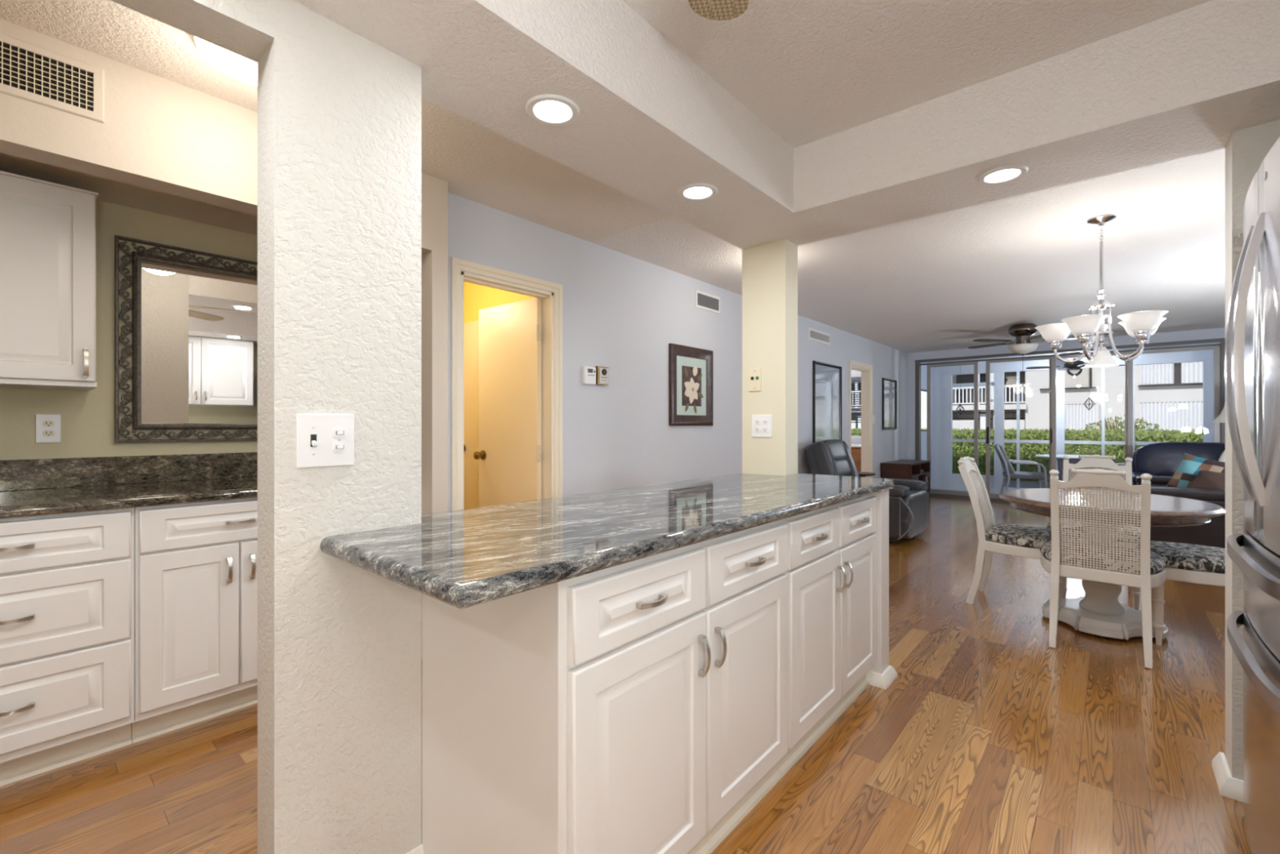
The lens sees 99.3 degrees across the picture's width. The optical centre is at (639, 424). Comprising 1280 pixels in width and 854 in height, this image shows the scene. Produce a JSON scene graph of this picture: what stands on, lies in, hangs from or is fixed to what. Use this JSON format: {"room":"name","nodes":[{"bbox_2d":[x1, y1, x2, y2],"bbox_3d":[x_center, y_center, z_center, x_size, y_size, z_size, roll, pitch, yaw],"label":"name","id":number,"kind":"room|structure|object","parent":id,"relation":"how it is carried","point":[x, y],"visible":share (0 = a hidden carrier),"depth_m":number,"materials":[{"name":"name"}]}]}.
{"room":"kitchen","nodes":[
{"label":"kitchen","id":0,"kind":"room"},
{"bbox_2d":[0,200,257,459],"bbox_3d":[-2.512,-0.020,2.140,0.120,2.380,2.735,0,0,41],"label":"wall","id":1,"kind":"structure","parent":0,"point":[87,416],"depth_m":2.32,"materials":[{"name":"beige paint"}]},
{"bbox_2d":[35,413,61,443],"bbox_3d":[-2.382,0.014,2.191,0.009,0.115,0.070,0,0,41],"label":"wall outlet","id":2,"kind":"object","parent":1,"relation":"attached to","point":[48,426],"visible":1,"depth_m":2.19,"materials":[{"name":"white plastic"}]},
{"bbox_2d":[42,420,54,426],"bbox_3d":[-2.380,-0.005,2.189,0.003,0.025,0.033,0,0,41],"label":"receptacle","id":3,"kind":"object","parent":2,"relation":"attached to","point":[45,423],"depth_m":2.19,"materials":[{"name":"beige plastic"}]},
{"bbox_2d":[42,430,54,436],"bbox_3d":[-2.380,0.034,2.189,0.003,0.025,0.033,0,0,41],"label":"receptacle","id":4,"kind":"object","parent":2,"relation":"attached to","point":[45,433],"depth_m":2.19,"materials":[{"name":"beige plastic"}]},
{"bbox_2d":[0,170,98,390],"bbox_3d":[-2.364,-0.516,1.963,0.334,0.743,0.562,0,0,41],"label":"upper cabinet","id":5,"kind":"object","parent":1,"relation":"attached to","point":[48,229],"visible":1,"depth_m":1.99,"materials":[{"name":"white wood"}]},
{"bbox_2d":[0,452,257,491],"bbox_3d":[-2.093,0.195,2.073,0.599,0.120,2.284,0,0,41],"label":"backsplash","id":6,"kind":"structure","parent":1,"relation":"attached to","point":[52,473],"depth_m":2.34,"materials":[{"name":"brown stone"}]},
{"bbox_2d":[114,235,257,442],"bbox_3d":[-2.005,-0.368,2.605,0.034,0.888,0.737,0,0,41],"label":"wall mirror","id":7,"kind":"object","parent":1,"relation":"attached to","point":[193,328],"visible":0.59,"depth_m":2.50,"materials":[{"name":"grey metal"}]},
{"bbox_2d":[141,260,257,424],"bbox_3d":[-2.008,-0.368,2.608,0.023,0.732,0.581,0,0,41],"label":"mirror glass","id":8,"kind":"object","parent":7,"relation":"attached to","point":[199,321],"depth_m":2.54,"materials":[{"name":"white"}]},
{"bbox_2d":[0,18,431,254],"bbox_3d":[-2.188,-1.030,1.858,0.740,0.360,2.735,0,0,41],"label":"wall","id":9,"kind":"structure","parent":0,"point":[162,146],"depth_m":1.92,"materials":[{"name":"beige paint"}]},
{"bbox_2d":[0,32,104,123],"bbox_3d":[-1.899,-1.077,1.620,0.008,0.175,0.434,0,0,41],"label":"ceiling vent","id":10,"kind":"object","parent":9,"relation":"in","point":[28,72],"visible":1,"depth_m":1.69,"materials":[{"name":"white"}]},
{"bbox_2d":[110,0,421,853],"bbox_3d":[-1.302,-0.020,0.664,0.123,2.380,2.095,0,0,41],"label":"wall","id":11,"kind":"structure","parent":0,"point":[339,112],"depth_m":1.25,"materials":[{"name":"white paint"}]},
{"bbox_2d":[296,413,354,467],"bbox_3d":[-0.712,0.035,1.237,0.017,0.120,0.120,0,0,41],"label":"light switch","id":12,"kind":"object","parent":11,"relation":"attached to","point":[322,440],"visible":1,"depth_m":1.24,"materials":[{"name":"white plastic"}]},
{"bbox_2d":[332,427,346,437],"bbox_3d":[-0.695,0.018,1.258,0.003,0.023,0.030,0,0,41],"label":"switch","id":13,"kind":"object","parent":12,"relation":"attached to","point":[336,432],"depth_m":1.26,"materials":[{"name":"grey plastic"}]},
{"bbox_2d":[332,441,346,452],"bbox_3d":[-0.695,0.051,1.258,0.003,0.023,0.030,0,0,41],"label":"switch","id":14,"kind":"object","parent":12,"relation":"attached to","point":[337,446],"depth_m":1.26,"materials":[{"name":"grey plastic"}]},
{"bbox_2d":[405,844,423,853],"bbox_3d":[-0.720,1.130,1.321,0.139,0.080,0.350,0,0,41],"label":"baseboard","id":15,"kind":"structure","parent":11,"relation":"attached to","point":[419,850],"depth_m":1.40,"materials":[{"name":"white wood"}]},
{"bbox_2d":[421,176,536,659],"bbox_3d":[-1.359,-0.020,3.711,1.920,2.380,1.220,0,0,41],"label":"wall","id":16,"kind":"structure","parent":0,"point":[434,263],"depth_m":2.69,"materials":[{"name":"beige paint"}]},
{"bbox_2d":[463,320,479,509],"bbox_3d":[-1.336,0.172,4.271,0.780,1.975,0.104,0,0,41],"label":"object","id":17,"kind":"structure","parent":16,"relation":"in","point":[471,329],"depth_m":4.30,"materials":[{"name":"beige"}]},
{"bbox_2d":[0,0,1225,352],"bbox_3d":[1.374,-1.270,4.324,6.800,0.120,11.530,0,0,41],"label":"ceiling","id":18,"kind":"structure","parent":0,"point":[952,279],"depth_m":2.78,"materials":[{"name":"paint"}]},
{"bbox_2d":[190,34,257,85],"bbox_3d":[-1.257,-1.175,1.755,0.300,0.070,0.300,0,0,41],"label":"ceiling lamp","id":19,"kind":"object","parent":18,"relation":"attached to","point":[240,68],"visible":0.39,"depth_m":1.72,"materials":[{"name":"white glass"}]},
{"bbox_2d":[688,0,749,20],"bbox_3d":[0.025,-1.029,0.606,1.430,0.362,1.402,0,0,41],"label":"ceiling fan","id":20,"kind":"object","parent":18,"relation":"hanging from","point":[715,10],"visible":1,"depth_m":1.33,"materials":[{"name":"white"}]},
{"bbox_2d":[968,323,1075,386],"bbox_3d":[4.668,-0.835,6.601,1.258,0.750,1.228,0,0,41],"label":"ceiling fan","id":21,"kind":"object","parent":18,"relation":"hanging from","point":[1022,332],"visible":0.91,"depth_m":6.50,"materials":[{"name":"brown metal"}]},
{"bbox_2d":[1035,213,1168,367],"bbox_3d":[2.691,-0.778,3.201,0.600,0.864,0.617,0,0,41],"label":"chandelier","id":22,"kind":"object","parent":18,"relation":"hanging from","point":[1089,331],"visible":1,"depth_m":3.14,"materials":[{"name":"silver metal"}]},
{"bbox_2d":[0,496,1251,853],"bbox_3d":[1.374,1.230,4.324,6.800,0.120,11.530,0,0,41],"label":"floor","id":23,"kind":"structure","parent":0,"point":[988,736],"depth_m":1.91,"materials":[{"name":"brown wood"}]},
{"bbox_2d":[0,507,133,786],"bbox_3d":[-2.208,0.733,1.915,0.626,0.874,0.574,0,0,41],"label":"base cabinet","id":24,"kind":"object","parent":23,"relation":"on","point":[67,580],"visible":1,"depth_m":1.82,"materials":[{"name":"white wood"}]},
{"bbox_2d":[131,497,257,742],"bbox_3d":[-1.815,0.733,2.366,0.626,0.874,0.619,0,0,41],"label":"base cabinet","id":25,"kind":"object","parent":23,"relation":"on","point":[195,564],"visible":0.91,"depth_m":2.08,"materials":[{"name":"white wood"}]},
{"bbox_2d":[422,518,787,853],"bbox_3d":[-0.026,0.733,1.591,0.587,0.874,0.976,0,0,41],"label":"base cabinet","id":26,"kind":"object","parent":23,"relation":"on","point":[676,660],"depth_m":1.26,"materials":[{"name":"white wood"}]},
{"bbox_2d":[320,473,893,608],"bbox_3d":[0.189,0.275,1.949,0.728,0.040,2.280,0,0,41],"label":"countertop","id":27,"kind":"structure","parent":26,"relation":"on","point":[467,557],"depth_m":1.33,"materials":[{"name":"stone"}]},
{"bbox_2d":[742,239,797,475],"bbox_3d":[0.680,0.120,2.854,0.247,2.100,0.140,0,0,41],"label":"column","id":28,"kind":"structure","parent":23,"relation":"on","point":[769,270],"depth_m":2.79,"materials":[{"name":"beige paint"}]},
{"bbox_2d":[748,368,760,391],"bbox_3d":[0.596,-0.235,2.828,0.072,0.120,0.010,0,0,41],"label":"wall jack","id":29,"kind":"object","parent":28,"relation":"attached to","point":[754,374],"visible":1,"depth_m":2.83,"materials":[{"name":"beige plastic"}]},
{"bbox_2d":[751,414,772,437],"bbox_3d":[0.626,0.005,2.801,0.115,0.115,0.009,0,0,41],"label":"wall outlet","id":30,"kind":"object","parent":28,"relation":"attached to","point":[762,424],"visible":1,"depth_m":2.80,"materials":[{"name":"white plastic"}]},
{"bbox_2d":[754,419,759,424],"bbox_3d":[0.607,-0.015,2.815,0.033,0.025,0.003,0,0,41],"label":"receptacle","id":31,"kind":"object","parent":30,"relation":"attached to","point":[756,421],"depth_m":2.81,"materials":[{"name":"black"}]},
{"bbox_2d":[754,426,759,431],"bbox_3d":[0.607,0.025,2.815,0.033,0.025,0.003,0,0,41],"label":"receptacle","id":32,"kind":"object","parent":30,"relation":"attached to","point":[756,428],"depth_m":2.81,"materials":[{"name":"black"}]},
{"bbox_2d":[762,419,768,424],"bbox_3d":[0.642,-0.015,2.784,0.033,0.025,0.003,0,0,41],"label":"receptacle","id":33,"kind":"object","parent":30,"relation":"attached to","point":[764,421],"depth_m":2.78,"materials":[{"name":"white plastic"}]},
{"bbox_2d":[762,426,768,431],"bbox_3d":[0.642,0.025,2.784,0.033,0.025,0.003,0,0,41],"label":"receptacle","id":34,"kind":"object","parent":30,"relation":"attached to","point":[764,428],"depth_m":2.78,"materials":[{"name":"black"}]},
{"bbox_2d":[777,493,876,777],"bbox_3d":[0.586,0.733,2.293,0.586,0.874,0.882,0,0,41],"label":"base cabinet","id":35,"kind":"object","parent":23,"relation":"on","point":[832,571],"visible":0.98,"depth_m":2.03,"materials":[{"name":"white wood"}]},
{"bbox_2d":[851,444,861,471],"bbox_3d":[3.563,0.755,9.473,1.390,0.830,0.546,0,0,41],"label":"dresser","id":36,"kind":"object","parent":23,"relation":"on","point":[855,448],"visible":0.02,"depth_m":9.09,"materials":[{"name":"brown wood"}]},
{"bbox_2d":[804,439,928,542],"bbox_3d":[2.441,0.656,5.861,1.146,0.989,0.873,0,0,41],"label":"recliner","id":37,"kind":"object","parent":23,"relation":"on","point":[908,501],"visible":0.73,"depth_m":5.72,"materials":[{"name":"black leather"}]},
{"bbox_2d":[821,439,847,460],"bbox_3d":[2.144,0.298,6.113,0.214,0.273,0.540,0,0,41],"label":"cushion","id":38,"kind":"object","parent":37,"relation":"on","point":[837,449],"depth_m":6.04,"materials":[{"name":"grey leather"}]},
{"bbox_2d":[832,458,851,475],"bbox_3d":[2.194,0.487,6.069,0.186,0.233,0.540,0,0,41],"label":"cushion","id":39,"kind":"object","parent":37,"relation":"on","point":[842,467],"depth_m":6.02,"materials":[{"name":"grey leather"}]},
{"bbox_2d":[857,471,875,476],"bbox_3d":[2.763,0.883,6.807,0.344,0.573,0.344,0,0,41],"label":"side table","id":40,"kind":"object","parent":23,"relation":"on","point":[860,473],"visible":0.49,"depth_m":6.67,"materials":[{"name":"brown wood"}]},
{"bbox_2d":[866,489,897,688],"bbox_3d":[0.964,0.733,2.624,0.473,0.874,0.166,0,0,41],"label":"end post","id":41,"kind":"object","parent":23,"relation":"on","point":[882,674],"visible":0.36,"depth_m":2.46,"materials":[{"name":"white wood"}]},
{"bbox_2d":[880,459,930,498],"bbox_3d":[4.095,0.865,8.326,0.448,0.610,1.100,0,0,41],"label":"media console","id":42,"kind":"object","parent":23,"relation":"on","point":[900,468],"visible":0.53,"depth_m":8.04,"materials":[{"name":"brown wood"}]},
{"bbox_2d":[957,456,1076,621],"bbox_3d":[2.465,0.696,3.555,0.627,0.957,0.529,0,0,41],"label":"dining chair","id":43,"kind":"object","parent":23,"relation":"on","point":[1020,540],"visible":0.84,"depth_m":3.53,"materials":[{"name":"white wood"}]},
{"bbox_2d":[985,524,1076,548],"bbox_3d":[2.527,0.709,3.501,0.462,0.070,0.529,0,0,41],"label":"seat cushion","id":44,"kind":"object","parent":43,"relation":"on","point":[1005,535],"depth_m":3.41,"materials":[{"name":"fabric"}]},
{"bbox_2d":[1046,454,1141,608],"bbox_3d":[3.157,0.696,3.770,0.529,0.957,0.627,0,0,41],"label":"dining chair","id":45,"kind":"object","parent":23,"relation":"on","point":[1087,460],"visible":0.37,"depth_m":3.92,"materials":[{"name":"beige wood"}]},
{"bbox_2d":[1046,519,1140,542],"bbox_3d":[3.103,0.709,3.707,0.529,0.070,0.462,0,0,41],"label":"seat cushion","id":46,"kind":"object","parent":45,"relation":"on","point":[1049,525],"depth_m":3.58,"materials":[{"name":"fabric"}]},
{"bbox_2d":[1040,467,1166,668],"bbox_3d":[2.470,0.696,2.926,0.529,0.957,0.627,0,0,41],"label":"dining chair","id":47,"kind":"object","parent":23,"relation":"on","point":[1144,569],"visible":0.97,"depth_m":2.76,"materials":[{"name":"white wood"}]},
{"bbox_2d":[1040,540,1166,574],"bbox_3d":[2.524,0.709,2.988,0.529,0.070,0.462,0,0,41],"label":"seat cushion","id":48,"kind":"object","parent":47,"relation":"on","point":[1157,563],"depth_m":2.84,"materials":[{"name":"fabric"}]},
{"bbox_2d":[999,488,1225,639],"bbox_3d":[2.701,0.798,3.184,1.000,0.744,1.060,0,0,41],"label":"dining table","id":49,"kind":"object","parent":23,"relation":"on","point":[1100,613],"visible":0.7,"depth_m":3.06,"materials":[{"name":"brown wood"}]},
{"bbox_2d":[1131,441,1225,484],"bbox_3d":[6.535,0.669,6.376,1.170,0.923,0.999,0,0,41],"label":"loveseat","id":50,"kind":"object","parent":23,"relation":"on","point":[1158,459],"visible":0.24,"depth_m":6.63,"materials":[{"name":"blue leather"}]},
{"bbox_2d":[1135,540,1225,644],"bbox_3d":[3.068,0.696,2.911,0.627,0.957,0.529,0,0,41],"label":"dining chair","id":51,"kind":"object","parent":23,"relation":"on","point":[1185,562],"visible":0.21,"depth_m":2.83,"materials":[{"name":"white wood"}]},
{"bbox_2d":[1135,540,1225,573],"bbox_3d":[3.006,0.709,2.965,0.462,0.070,0.529,0,0,41],"label":"seat cushion","id":52,"kind":"object","parent":51,"relation":"on","point":[1180,557],"depth_m":2.83,"materials":[{"name":"fabric"}]},
{"bbox_2d":[1135,475,1225,548],"bbox_3d":[5.413,0.690,5.047,1.170,0.880,1.690,0,0,41],"label":"sofa","id":53,"kind":"object","parent":23,"relation":"on","point":[1212,534],"visible":0.19,"depth_m":4.59,"materials":[{"name":"black leather"}]},
{"bbox_2d":[1165,453,1225,487],"bbox_3d":[5.178,0.485,5.013,0.232,0.435,0.492,0,0,-7],"label":"throw pillow","id":54,"kind":"object","parent":53,"relation":"on","point":[1190,465],"visible":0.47,"depth_m":5.05,"materials":[{"name":"multicoloured fabric"}]},
{"bbox_2d":[1186,470,1225,489],"bbox_3d":[5.083,0.530,4.751,0.246,0.237,0.436,0,0,-20],"label":"throw pillow","id":55,"kind":"object","parent":53,"relation":"on","point":[1205,479],"visible":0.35,"depth_m":4.79,"materials":[{"name":"brown fabric"}]},
{"bbox_2d":[1217,449,1225,462],"bbox_3d":[5.509,0.450,5.043,0.189,0.436,0.424,0,0,18],"label":"throw pillow","id":56,"kind":"object","parent":53,"relation":"on","point":[1222,458],"visible":0.03,"depth_m":5.14,"materials":[{"name":"white fabric"}]},
{"bbox_2d":[1224,137,1279,853],"bbox_3d":[1.821,0.270,1.074,0.900,1.800,0.900,0,0,41],"label":"refrigerator","id":57,"kind":"object","parent":23,"relation":"on","point":[1252,335],"visible":1,"depth_m":1.31,"materials":[{"name":"silver metal"}]},
{"bbox_3d":[-2.613,0.733,1.448,0.625,0.874,0.658,0,0,41],"label":"base cabinet","id":58,"kind":"object","parent":23,"relation":"on","visible":0},
{"bbox_2d":[0,452,257,519],"bbox_3d":[-2.083,0.215,2.065,0.624,0.160,2.284,0,0,41],"label":"countertop","id":59,"kind":"structure","parent":58,"relation":"on","point":[29,487],"depth_m":2.19,"materials":[{"name":"brown stone"}]},
{"bbox_3d":[6.320,0.895,5.656,0.380,0.550,0.370,0,0,41],"label":"end table","id":60,"kind":"object","parent":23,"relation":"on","visible":0},
{"bbox_2d":[1209,402,1225,458],"bbox_3d":[6.278,0.174,5.699,0.430,0.889,0.430,0,0,41],"label":"table lamp","id":61,"kind":"object","parent":60,"relation":"on","point":[1221,418],"visible":0.09,"depth_m":5.74,"materials":[{"name":"white metal"}]},
{"bbox_2d":[448,192,907,511],"bbox_3d":[0.934,-0.010,6.951,2.490,2.600,8.882,0,0,41],"label":"wall","id":62,"kind":"structure","parent":0,"point":[622,313],"depth_m":3.95,"materials":[{"name":"grey paint"}]},
{"bbox_2d":[450,257,562,511],"bbox_3d":[-0.780,0.147,3.159,0.138,2.045,0.754,0,0,41],"label":"door frame","id":63,"kind":"structure","parent":62,"relation":"in","point":[550,293],"depth_m":3.26,"materials":[{"name":"beige wood"}]},
{"bbox_2d":[473,297,541,506],"bbox_3d":[-0.862,0.183,3.556,0.625,1.950,0.175,0,0,41],"label":"door","id":64,"kind":"structure","parent":63,"relation":"attached to","point":[508,455],"depth_m":3.53,"materials":[{"name":"painted wood"},{"name":"brass"}]},
{"bbox_2d":[582,366,595,384],"bbox_3d":[-0.333,-0.325,3.572,0.030,0.115,0.105,0,0,41],"label":"thermostat","id":65,"kind":"object","parent":62,"relation":"attached to","point":[588,373],"visible":1,"depth_m":3.55,"materials":[{"name":"white plastic"}]},
{"bbox_2d":[595,365,608,385],"bbox_3d":[-0.253,-0.331,3.655,0.043,0.122,0.105,0,0,41],"label":"thermostat","id":66,"kind":"object","parent":62,"relation":"attached to","point":[602,372],"visible":0.98,"depth_m":3.63,"materials":[{"name":"beige plastic"}]},
{"bbox_2d":[668,342,713,425],"bbox_3d":[0.430,-0.315,4.449,0.030,0.640,0.590,0,0,41],"label":"flower picture","id":67,"kind":"object","parent":62,"relation":"attached to","point":[691,369],"visible":1,"depth_m":4.43,"materials":[{"name":"brown wood"}]},
{"bbox_2d":[681,365,703,413],"bbox_3d":[0.435,-0.291,4.464,0.010,0.402,0.300,0,0,41],"label":"print","id":68,"kind":"object","parent":67,"relation":"attached to","point":[692,376],"depth_m":4.46,"materials":[{"name":"multicoloured paper"}]},
{"bbox_2d":[695,289,719,314],"bbox_3d":[0.582,-1.048,4.642,0.008,0.145,0.370,0,0,41],"label":"air vent","id":69,"kind":"object","parent":62,"relation":"in","point":[704,300],"visible":1,"depth_m":4.63,"materials":[{"name":"white metal"}]},
{"bbox_2d":[808,327,830,345],"bbox_3d":[2.120,-1.040,6.412,0.008,0.140,0.620,0,0,41],"label":"air vent","id":70,"kind":"object","parent":62,"relation":"in","point":[814,335],"visible":1,"depth_m":6.39,"materials":[{"name":"white metal"}]},
{"bbox_2d":[812,360,841,443],"bbox_3d":[2.270,-0.247,6.566,0.030,0.985,0.830,0,0,41],"label":"landscape picture","id":71,"kind":"object","parent":62,"relation":"attached to","point":[826,377],"visible":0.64,"depth_m":6.55,"materials":[{"name":"black"}]},
{"bbox_2d":[851,379,861,438],"bbox_3d":[3.909,-0.295,10.176,1.250,1.070,0.050,0,0,41],"label":"window","id":72,"kind":"structure","parent":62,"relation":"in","point":[860,437],"depth_m":10.06,"materials":[{"name":"white"}]},
{"bbox_2d":[851,377,861,422],"bbox_3d":[3.857,-0.461,10.116,1.290,0.839,0.050,0,0,41],"label":"window blind","id":73,"kind":"object","parent":72,"relation":"attached to","point":[852,378],"visible":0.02,"depth_m":10.00,"materials":[{"name":"grey plastic"}]},
{"bbox_2d":[848,360,872,477],"bbox_3d":[2.990,0.160,7.497,0.138,2.020,0.890,0,0,41],"label":"bedroom door","id":74,"kind":"structure","parent":62,"relation":"in","point":[866,370],"depth_m":7.76,"materials":[{"name":"beige wood"}]},
{"bbox_2d":[872,415,875,423],"bbox_3d":[3.376,-0.080,7.857,0.008,0.120,0.090,0,0,41],"label":"light switch","id":75,"kind":"object","parent":62,"relation":"attached to","point":[873,416],"visible":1,"depth_m":7.85,"materials":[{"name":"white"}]},
{"bbox_2d":[882,377,897,429],"bbox_3d":[3.848,-0.318,8.381,0.030,0.775,0.640,0,0,41],"label":"landscape picture","id":76,"kind":"object","parent":62,"relation":"attached to","point":[889,386],"visible":1,"depth_m":8.39,"materials":[{"name":"black glass"}]},
{"bbox_2d":[884,380,894,427],"bbox_3d":[3.841,-0.318,8.387,0.005,0.723,0.588,0,0,41],"label":"print","id":77,"kind":"object","parent":76,"relation":"attached to","point":[889,385],"depth_m":8.39},
{"bbox_2d":[292,0,1279,248],"bbox_3d":[0.424,-1.070,0.473,2.980,0.280,4.070,0,0,41],"label":"ceiling","id":78,"kind":"structure","parent":0,"point":[651,124],"depth_m":1.75,"materials":[{"name":"paint"}]},
{"bbox_2d":[524,93,579,126],"bbox_3d":[-0.258,-0.927,1.609,0.160,0.006,0.160,0,0,41],"label":"recessed light","id":79,"kind":"object","parent":78,"relation":"in","point":[549,109],"visible":1,"depth_m":1.60,"materials":[{"name":"white"}]},
{"bbox_2d":[677,182,718,200],"bbox_3d":[0.231,-0.927,2.171,0.160,0.006,0.160,0,0,41],"label":"recessed light","id":80,"kind":"object","parent":78,"relation":"in","point":[697,191],"visible":1,"depth_m":2.16,"materials":[{"name":"white"}]},
{"bbox_2d":[977,164,1028,185],"bbox_3d":[1.347,-0.927,2.022,0.160,0.006,0.160,0,0,41],"label":"recessed light","id":81,"kind":"object","parent":78,"relation":"in","point":[1005,174],"visible":1,"depth_m":2.02,"materials":[{"name":"white"}]},
{"bbox_2d":[920,362,932,488],"bbox_3d":[5.188,0.020,9.879,0.030,2.300,1.120,0,0,41],"label":"wall","id":82,"kind":"structure","parent":0,"point":[923,368],"depth_m":9.80,"materials":[{"name":"paint"}]},
{"bbox_2d":[932,346,1213,493],"bbox_3d":[6.971,0.030,8.913,3.930,2.320,0.100,0,0,41],"label":"sliding glass door","id":83,"kind":"structure","parent":82,"relation":"in","point":[943,477],"depth_m":9.44,"materials":[{"name":"white"}]},
{"bbox_2d":[930,487,999,493],"bbox_3d":[6.598,1.250,8.468,4.350,0.120,1.460,0,0,41],"label":"floor","id":84,"kind":"structure","parent":0,"point":[931,487],"depth_m":9.80,"materials":[{"name":"grey concrete"}]},
{"bbox_2d":[992,444,1048,493],"bbox_3d":[6.114,0.743,8.744,0.704,0.859,0.572,0,0,28],"label":"patio chair","id":85,"kind":"object","parent":84,"relation":"on","point":[1008,473],"visible":0.98,"depth_m":8.60,"materials":[{"name":"white metal"}]},
{"bbox_2d":[1002,471,1048,479],"bbox_3d":[6.169,0.805,8.715,0.580,0.090,0.540,0,0,28],"label":"seat cushion","id":86,"kind":"object","parent":85,"relation":"on","point":[1007,474],"depth_m":8.53,"materials":[{"name":"grey fabric"}]},
{"bbox_2d":[1035,453,1082,488],"bbox_3d":[6.642,0.833,8.404,0.870,0.715,0.870,0,0,41],"label":"patio table","id":87,"kind":"object","parent":84,"relation":"on","point":[1073,459],"visible":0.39,"depth_m":8.36,"materials":[{"name":"white metal"}]},
{"bbox_2d":[1093,462,1124,487],"bbox_3d":[7.181,0.743,8.019,0.704,0.859,0.572,0,0,22],"label":"patio chair","id":88,"kind":"object","parent":84,"relation":"on","point":[1117,464],"visible":0.02,"depth_m":8.25,"materials":[{"name":"white"}]},
{"bbox_2d":[907,327,1225,459],"bbox_3d":[6.095,-0.020,7.859,4.110,2.380,0.120,0,0,41],"label":"wall","id":89,"kind":"structure","parent":0,"point":[1214,333],"depth_m":8.39,"materials":[{"name":"grey paint"}]},
{"bbox_2d":[915,337,1225,502],"bbox_3d":[5.959,0.050,7.938,3.560,2.260,0.179,0,0,41],"label":"window","id":90,"kind":"structure","parent":89,"relation":"in","point":[1219,348],"depth_m":7.92,"materials":[{"name":"grey metal"}]},
{"bbox_2d":[927,342,1219,363],"bbox_3d":[6.598,-1.230,8.468,4.350,0.200,1.460,0,0,41],"label":"ceiling","id":91,"kind":"structure","parent":0,"point":[1216,342],"depth_m":8.55,"materials":[{"name":"paint"}]},
{"bbox_2d":[955,404,964,415],"bbox_3d":[5.480,-0.648,9.308,0.118,0.964,0.118,0,0,18],"label":"hanging ornament","id":92,"kind":"object","parent":91,"relation":"hanging from","point":[960,405],"visible":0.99,"depth_m":9.30,"materials":[{"name":"black metal"}]},
{"bbox_2d":[1026,351,1124,377],"bbox_3d":[6.621,-0.924,8.289,0.908,0.412,0.908,0,0,-24],"label":"ceiling fan","id":93,"kind":"object","parent":91,"relation":"hanging from","point":[1077,365],"visible":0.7,"depth_m":8.30,"materials":[{"name":"black metal"}]},
{"bbox_2d":[1084,397,1094,409],"bbox_3d":[6.763,-0.675,8.193,0.118,0.911,0.118,0,0,18],"label":"hanging ornament","id":94,"kind":"object","parent":91,"relation":"hanging from","point":[1089,398],"visible":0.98,"depth_m":8.19,"materials":[{"name":"black"}]},
{"bbox_2d":[1225,120,1279,780],"bbox_3d":[2.379,0.120,1.377,1.215,2.100,0.140,0,0,41],"label":"wall","id":95,"kind":"structure","parent":0,"point":[1246,148],"depth_m":1.72,"materials":[{"name":"beige paint"}]},
{"bbox_2d":[1212,751,1243,801],"bbox_3d":[2.030,1.143,1.682,0.343,0.055,0.198,0,0,41],"label":"baseboard","id":96,"kind":"structure","parent":95,"relation":"attached to","point":[1228,786],"depth_m":1.72,"materials":[{"name":"white wood"}]},
{"label":"outside","id":97,"kind":"structure","parent":0,"visible":0},
{"bbox_2d":[1004,480,1118,489],"bbox_3d":[23.435,1.450,26.964,60.000,0.240,48.550,0,0,41],"label":"ground","id":98,"kind":"structure","parent":97,"point":[1023,484],"depth_m":12.15,"materials":[{"name":"grey concrete"}]},
{"bbox_2d":[851,361,1203,432],"bbox_3d":[14.890,-2.100,20.181,25.000,6.860,3.200,0,0,41],"label":"apartment building","id":99,"kind":"structure","parent":98,"relation":"on","point":[1170,396],"depth_m":18.46,"materials":[{"name":"paint"}]},
{"bbox_2d":[1065,404,1099,431],"bbox_3d":[15.098,0.290,18.599,0.950,1.960,0.075,0,0,41],"label":"shutter","id":100,"kind":"object","parent":99,"relation":"hanging from","point":[1077,415],"depth_m":18.61,"materials":[{"name":"white"}]},
{"bbox_2d":[1139,363,1173,385],"bbox_3d":[16.502,-2.165,17.379,0.790,1.730,0.075,0,0,41],"label":"shutter","id":101,"kind":"object","parent":99,"relation":"hanging from","point":[1153,374],"depth_m":17.35,"materials":[{"name":"white"}]},
{"bbox_2d":[1139,402,1203,432],"bbox_3d":[16.842,0.185,17.084,1.690,1.770,0.075,0,0,41],"label":"shutter","id":102,"kind":"object","parent":99,"relation":"hanging from","point":[1180,416],"depth_m":17.11,"materials":[{"name":"white"}]},
{"bbox_2d":[1181,361,1203,383],"bbox_3d":[17.117,-2.165,16.845,0.500,1.730,0.075,0,0,41],"label":"shutter","id":103,"kind":"object","parent":99,"relation":"hanging from","point":[1191,372],"depth_m":16.83,"materials":[{"name":"white"}]},
{"bbox_2d":[851,426,1203,481],"bbox_3d":[10.304,0.689,12.587,14.040,1.283,1.481,0,0,41],"label":"hedge","id":104,"kind":"object","parent":98,"relation":"on","point":[1028,451],"visible":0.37,"depth_m":12.71,"materials":[{"name":"green plant"}]},
{"bbox_2d":[1084,413,1160,431],"bbox_3d":[12.578,0.515,14.249,1.618,1.638,1.164,0,0,41],"label":"shrub","id":105,"kind":"object","parent":98,"relation":"on","point":[1110,424],"visible":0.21,"depth_m":14.19,"materials":[{"name":"green plant"}]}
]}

